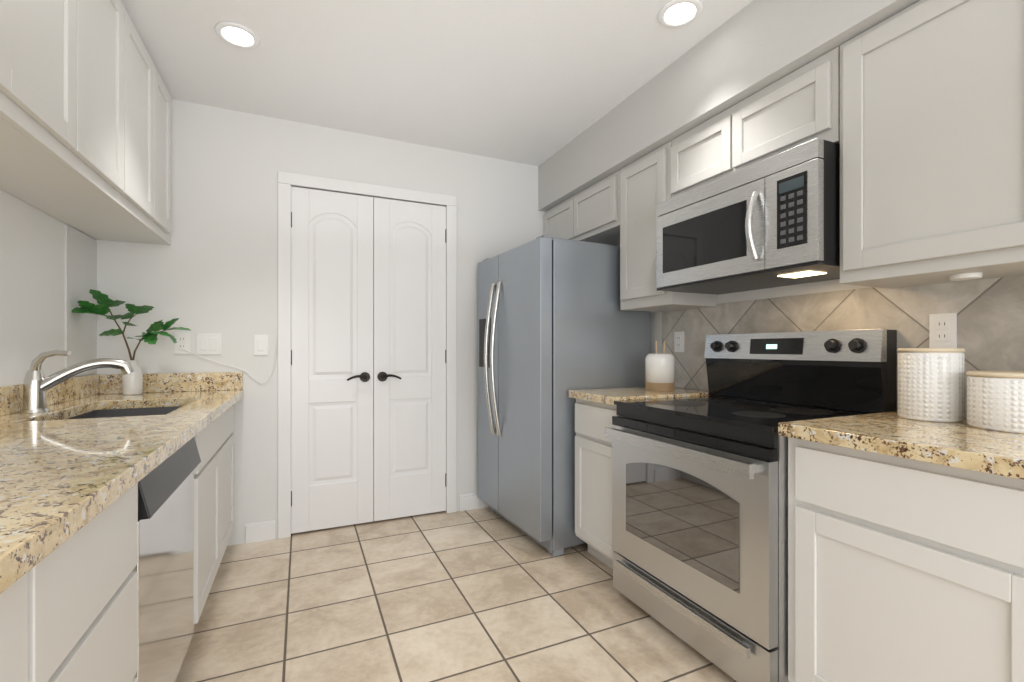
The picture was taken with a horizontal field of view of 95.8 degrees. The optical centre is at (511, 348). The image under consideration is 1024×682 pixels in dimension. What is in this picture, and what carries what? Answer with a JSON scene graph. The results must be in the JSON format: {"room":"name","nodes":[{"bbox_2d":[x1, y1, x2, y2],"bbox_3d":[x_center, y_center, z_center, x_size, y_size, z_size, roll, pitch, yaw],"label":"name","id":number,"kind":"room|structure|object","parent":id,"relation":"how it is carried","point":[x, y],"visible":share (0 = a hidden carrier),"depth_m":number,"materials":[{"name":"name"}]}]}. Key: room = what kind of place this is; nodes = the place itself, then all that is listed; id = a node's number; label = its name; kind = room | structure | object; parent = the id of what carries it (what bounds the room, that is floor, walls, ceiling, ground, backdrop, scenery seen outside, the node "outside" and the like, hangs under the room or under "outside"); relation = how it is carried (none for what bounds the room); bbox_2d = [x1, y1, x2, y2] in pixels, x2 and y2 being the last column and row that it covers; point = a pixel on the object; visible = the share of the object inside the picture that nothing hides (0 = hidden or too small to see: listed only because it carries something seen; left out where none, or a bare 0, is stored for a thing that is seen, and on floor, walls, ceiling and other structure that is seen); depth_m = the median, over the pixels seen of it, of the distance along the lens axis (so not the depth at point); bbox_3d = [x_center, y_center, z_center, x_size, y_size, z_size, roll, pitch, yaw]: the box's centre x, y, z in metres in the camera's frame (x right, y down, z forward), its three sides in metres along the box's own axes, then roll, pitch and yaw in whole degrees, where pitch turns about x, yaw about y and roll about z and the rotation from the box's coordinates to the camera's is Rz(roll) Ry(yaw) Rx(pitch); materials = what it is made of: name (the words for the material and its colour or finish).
{"room":"kitchen","nodes":[
{"label":"kitchen","id":0,"kind":"room"},
{"bbox_2d":[0,189,94,385],"bbox_3d":[-1.121,-0.120,0.012,0.120,2.440,5.320,0,0,-24],"label":"wall","id":1,"kind":"structure","parent":0,"point":[32,282],"depth_m":1.78,"materials":[{"name":"white paint"}]},
{"bbox_2d":[0,0,23,123],"bbox_3d":[-1.213,-0.945,0.772,0.334,0.781,0.534,0,0,-24],"label":"upper cabinet","id":2,"kind":"object","parent":1,"relation":"attached to","point":[11,11],"depth_m":1.10,"materials":[{"name":"white paint"}]},
{"bbox_2d":[0,0,95,179],"bbox_3d":[-1.382,-0.945,1.145,0.334,0.781,0.534,0,0,-24],"label":"upper cabinet","id":3,"kind":"object","parent":1,"relation":"attached to","point":[85,122],"depth_m":1.33,"materials":[{"name":"white paint"}]},
{"bbox_2d":[0,374,99,415],"bbox_3d":[-1.277,0.179,0.533,0.020,0.100,3.997,0,0,-24],"label":"backsplash","id":4,"kind":"structure","parent":1,"relation":"attached to","point":[11,396],"depth_m":1.96,"materials":[{"name":"beige stone"}]},
{"bbox_2d":[0,0,135,211],"bbox_3d":[-1.552,-0.945,1.519,0.334,0.781,0.535,0,0,-24],"label":"upper cabinet","id":5,"kind":"object","parent":1,"relation":"attached to","point":[113,189],"depth_m":1.69,"materials":[{"name":"white paint"}]},
{"bbox_2d":[65,225,96,375],"bbox_3d":[-2.044,-0.213,2.201,0.007,0.674,0.330,0,0,-24],"label":"wall","id":6,"kind":"structure","parent":1,"relation":"attached to","point":[80,283],"depth_m":2.17,"materials":[{"name":"white paint"}]},
{"bbox_2d":[30,30,163,235],"bbox_3d":[-1.718,-0.945,1.884,0.334,0.781,0.514,0,0,-24],"label":"upper cabinet","id":7,"kind":"object","parent":1,"relation":"attached to","point":[148,218],"depth_m":2.06,"materials":[{"name":"white paint"}]},
{"bbox_2d":[75,84,170,244],"bbox_3d":[-1.866,-0.945,2.212,0.334,0.781,0.453,0,0,-24],"label":"upper cabinet","id":8,"kind":"object","parent":1,"relation":"attached to","point":[135,237],"depth_m":2.35,"materials":[{"name":"white paint"}]},
{"bbox_2d":[95,99,544,545],"bbox_3d":[-0.817,-0.120,2.998,2.900,2.440,0.153,0,0,-24],"label":"wall","id":9,"kind":"structure","parent":0,"point":[212,268],"depth_m":2.64,"materials":[{"name":"white paint"}]},
{"bbox_2d":[100,372,242,391],"bbox_3d":[-1.802,0.179,2.478,0.630,0.100,0.020,0,0,-24],"label":"backsplash","id":10,"kind":"structure","parent":9,"relation":"attached to","point":[208,381],"depth_m":2.48,"materials":[{"name":"beige stone"}]},
{"bbox_2d":[174,332,189,353],"bbox_3d":[-1.779,-0.032,2.498,0.070,0.115,0.008,0,0,-24],"label":"outlet","id":11,"kind":"object","parent":9,"relation":"attached to","point":[183,339],"visible":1,"depth_m":2.50,"materials":[{"name":"white plastic"}]},
{"bbox_2d":[196,333,220,353],"bbox_3d":[-1.667,-0.028,2.548,0.116,0.115,0.009,0,0,-24],"label":"light switch","id":12,"kind":"object","parent":9,"relation":"attached to","point":[208,343],"visible":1,"depth_m":2.55,"materials":[{"name":"white plastic"}]},
{"bbox_2d":[291,186,372,533],"bbox_3d":[-1.085,0.065,2.808,0.476,2.046,0.094,0,0,-24],"label":"pantry door","id":13,"kind":"structure","parent":9,"relation":"in","point":[331,359],"depth_m":2.82,"materials":[{"name":"white wood"}]},
{"bbox_2d":[245,493,488,543],"bbox_3d":[-0.499,1.046,3.076,2.215,0.107,0.013,0,0,-24],"label":"baseboard","id":14,"kind":"structure","parent":9,"relation":"attached to","point":[259,531],"depth_m":2.67,"materials":[{"name":"white"}]},
{"bbox_2d":[278,171,456,538],"bbox_3d":[-0.891,0.035,2.960,1.077,2.131,0.131,0,0,-24],"label":"door frame","id":15,"kind":"structure","parent":9,"relation":"attached to","point":[287,181],"depth_m":2.77,"materials":[{"name":"white wood"}]},
{"bbox_2d":[373,197,445,520],"bbox_3d":[-0.649,0.065,3.006,0.476,2.046,0.094,0,0,-24],"label":"pantry door","id":16,"kind":"structure","parent":9,"relation":"in","point":[409,358],"depth_m":3.01,"materials":[{"name":"white wood"}]},
{"bbox_2d":[121,0,752,165],"bbox_3d":[0.217,-1.380,0.718,3.500,0.080,5.500,0,0,-24],"label":"ceiling","id":17,"kind":"structure","parent":0,"point":[535,82],"depth_m":2.16,"materials":[{"name":"white paint"}]},
{"bbox_2d":[215,21,259,48],"bbox_3d":[-1.169,-1.335,1.975,0.168,0.010,0.168,0,0,-24],"label":"recessed light","id":18,"kind":"object","parent":17,"relation":"in","point":[237,35],"visible":1,"depth_m":1.97,"materials":[{"name":"white plastic"}]},
{"bbox_2d":[658,0,702,27],"bbox_3d":[0.668,-1.335,1.841,0.168,0.010,0.168,0,0,-24],"label":"recessed light","id":19,"kind":"object","parent":17,"relation":"in","point":[676,13],"visible":1,"depth_m":1.84,"materials":[{"name":"white plastic"}]},
{"bbox_2d":[175,507,736,681],"bbox_3d":[0.217,1.130,0.718,3.500,0.060,5.500,0,0,-24],"label":"floor","id":20,"kind":"structure","parent":0,"point":[485,594],"depth_m":1.92,"materials":[{"name":"tile"}]},
{"bbox_2d":[0,560,51,681],"bbox_3d":[-0.814,0.686,0.234,0.616,0.828,0.601,0,0,-24],"label":"base cabinet","id":21,"kind":"object","parent":20,"relation":"on","point":[26,612],"depth_m":0.64,"materials":[{"name":"white paint"}]},
{"bbox_2d":[52,484,137,681],"bbox_3d":[-1.036,0.686,0.725,0.616,0.828,0.477,0,0,-24],"label":"base cabinet","id":22,"kind":"object","parent":20,"relation":"on","point":[95,585],"depth_m":0.85,"materials":[{"name":"white paint"}]},
{"bbox_2d":[0,388,243,599],"bbox_3d":[-0.989,0.249,0.664,0.652,0.040,3.997,0,0,-24],"label":"countertop","id":23,"kind":"structure","parent":22,"relation":"on","point":[57,477],"depth_m":0.97,"materials":[{"name":"beige stone"}]},
{"bbox_2d":[19,350,134,412],"bbox_3d":[-1.633,0.116,1.742,0.316,0.225,0.140,0,0,-24],"label":"faucet","id":24,"kind":"object","parent":23,"relation":"on","point":[37,384],"visible":1,"depth_m":1.69,"materials":[{"name":"silver metal"}]},
{"bbox_2d":[71,289,190,394],"bbox_3d":[-1.841,-0.025,2.274,0.437,0.507,0.237,0,0,-24],"label":"potted plant","id":25,"kind":"object","parent":23,"relation":"on","point":[132,383],"visible":0.96,"depth_m":2.28,"materials":[{"name":"green plant"}]},
{"bbox_2d":[56,404,207,455],"bbox_3d":[-1.521,0.358,1.830,0.409,0.202,0.664,0,0,-24],"label":"sink","id":26,"kind":"object","parent":23,"relation":"in","point":[101,409],"depth_m":2.07,"materials":[{"name":"silver metal"}]},
{"bbox_2d":[132,437,200,681],"bbox_3d":[-1.244,0.682,1.230,0.603,0.812,0.602,0,0,-24],"label":"dishwasher","id":27,"kind":"object","parent":22,"relation":"in","point":[164,567],"visible":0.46,"depth_m":1.28,"materials":[{"name":"silver metal"}]},
{"bbox_2d":[478,235,649,556],"bbox_3d":[0.262,0.249,2.930,0.834,1.702,0.830,0,0,-27],"label":"refrigerator","id":28,"kind":"object","parent":20,"relation":"on","point":[556,324],"visible":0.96,"depth_m":2.56,"materials":[{"name":"silver metal"}]},
{"bbox_2d":[569,387,718,569],"bbox_3d":[0.680,0.659,2.410,0.652,0.881,0.404,0,0,-24],"label":"base cabinet","id":29,"kind":"object","parent":20,"relation":"on","point":[595,410],"visible":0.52,"depth_m":2.30,"materials":[{"name":"white paint"}]},
{"bbox_2d":[645,341,674,390],"bbox_3d":[0.791,0.087,2.477,0.150,0.263,0.150,0,0,-24],"label":"utensil crock","id":30,"kind":"object","parent":29,"relation":"on","point":[659,371],"visible":1,"depth_m":2.42,"materials":[{"name":"white ceramic"}]},
{"bbox_2d":[605,329,896,681],"bbox_3d":[0.884,0.515,1.851,0.724,1.170,0.772,0,0,-24],"label":"range oven","id":31,"kind":"object","parent":20,"relation":"on","point":[700,520],"visible":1,"depth_m":1.66,"materials":[{"name":"silver metal"}]},
{"bbox_2d":[778,411,1023,681],"bbox_3d":[1.483,0.659,0.641,0.652,0.881,1.914,0,0,-24],"label":"base cabinet","id":32,"kind":"object","parent":20,"relation":"on","point":[905,550],"visible":1,"depth_m":1.13,"materials":[{"name":"white paint"}]},
{"bbox_2d":[897,348,964,422],"bbox_3d":[1.307,0.108,1.448,0.158,0.221,0.158,0,0,-24],"label":"canister","id":33,"kind":"object","parent":32,"relation":"on","point":[930,384],"visible":1,"depth_m":1.39,"materials":[{"name":"white ceramic"}]},
{"bbox_2d":[966,371,1023,433],"bbox_3d":[1.380,0.141,1.265,0.198,0.155,0.198,0,0,-24],"label":"canister","id":34,"kind":"object","parent":32,"relation":"on","point":[995,400],"visible":1,"depth_m":1.23,"materials":[{"name":"white ceramic"}]},
{"bbox_2d":[569,387,718,405],"bbox_3d":[0.680,0.238,2.410,0.652,0.038,0.404,0,0,-24],"label":"countertop","id":35,"kind":"structure","parent":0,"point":[603,397],"depth_m":2.30,"materials":[{"name":"stone"}]},
{"bbox_2d":[538,0,919,211],"bbox_3d":[1.433,-1.178,1.105,0.365,0.324,5.200,0,0,-24],"label":"soffit","id":36,"kind":"structure","parent":0,"point":[751,48],"depth_m":1.97,"materials":[{"name":"grey paint"}]},
{"bbox_2d":[617,245,870,413],"bbox_3d":[1.629,-0.120,1.260,0.120,2.440,5.320,0,0,-24],"label":"wall","id":37,"kind":"structure","parent":0,"point":[759,294],"depth_m":2.13,"materials":[{"name":"paint tile"},{"name":"grout"}]},
{"bbox_2d":[544,170,619,245],"bbox_3d":[0.558,-0.857,3.075,0.326,0.313,0.883,0,0,-24],"label":"upper cabinet","id":38,"kind":"object","parent":37,"relation":"attached to","point":[591,213],"visible":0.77,"depth_m":2.89,"materials":[{"name":"grey paint"}]},
{"bbox_2d":[620,141,716,311],"bbox_3d":[0.823,-0.616,2.489,0.326,0.795,0.394,0,0,-24],"label":"upper cabinet","id":39,"kind":"object","parent":37,"relation":"attached to","point":[645,184],"visible":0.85,"depth_m":2.42,"materials":[{"name":"grey paint"}]},
{"bbox_2d":[671,47,839,196],"bbox_3d":[1.064,-0.855,1.958,0.326,0.316,0.766,0,0,-24],"label":"upper cabinet","id":40,"kind":"object","parent":37,"relation":"attached to","point":[799,106],"visible":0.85,"depth_m":1.78,"materials":[{"name":"grey paint"}]},
{"bbox_2d":[656,138,839,294],"bbox_3d":[1.002,-0.482,1.929,0.463,0.415,0.757,0,0,-24],"label":"microwave","id":41,"kind":"object","parent":40,"relation":"attached to","point":[772,221],"visible":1,"depth_m":1.72,"materials":[{"name":"silver metal"}]},
{"bbox_2d":[662,275,1023,416],"bbox_3d":[1.573,-0.006,1.228,0.008,0.448,3.310,0,0,-24],"label":"tile backsplash","id":42,"kind":"structure","parent":37,"relation":"attached to","point":[990,323],"depth_m":1.68,"materials":[{"name":"tile"}]},
{"bbox_2d":[674,331,683,351],"bbox_3d":[0.939,-0.040,2.605,0.008,0.115,0.070,0,0,-24],"label":"outlet","id":43,"kind":"object","parent":42,"relation":"attached to","point":[678,341],"visible":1,"depth_m":2.60,"materials":[{"name":"white plastic"}]},
{"bbox_2d":[929,313,956,347],"bbox_3d":[1.425,-0.060,1.533,0.008,0.115,0.070,0,0,-24],"label":"outlet","id":44,"kind":"object","parent":42,"relation":"attached to","point":[942,330],"visible":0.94,"depth_m":1.53,"materials":[{"name":"white plastic"}]},
{"bbox_2d":[840,0,1023,287],"bbox_3d":[1.342,-0.616,1.346,0.326,0.795,0.568,0,0,-24],"label":"upper cabinet","id":45,"kind":"object","parent":37,"relation":"attached to","point":[931,141],"depth_m":1.32,"materials":[{"name":"grey paint"}]},
{"bbox_2d":[1016,0,1023,267],"bbox_3d":[1.535,-0.616,0.921,0.326,0.795,0.614,0,0,-24],"label":"upper cabinet","id":46,"kind":"object","parent":37,"relation":"attached to","point":[1019,3],"depth_m":1.15,"materials":[{"name":"grey paint"}]}
]}

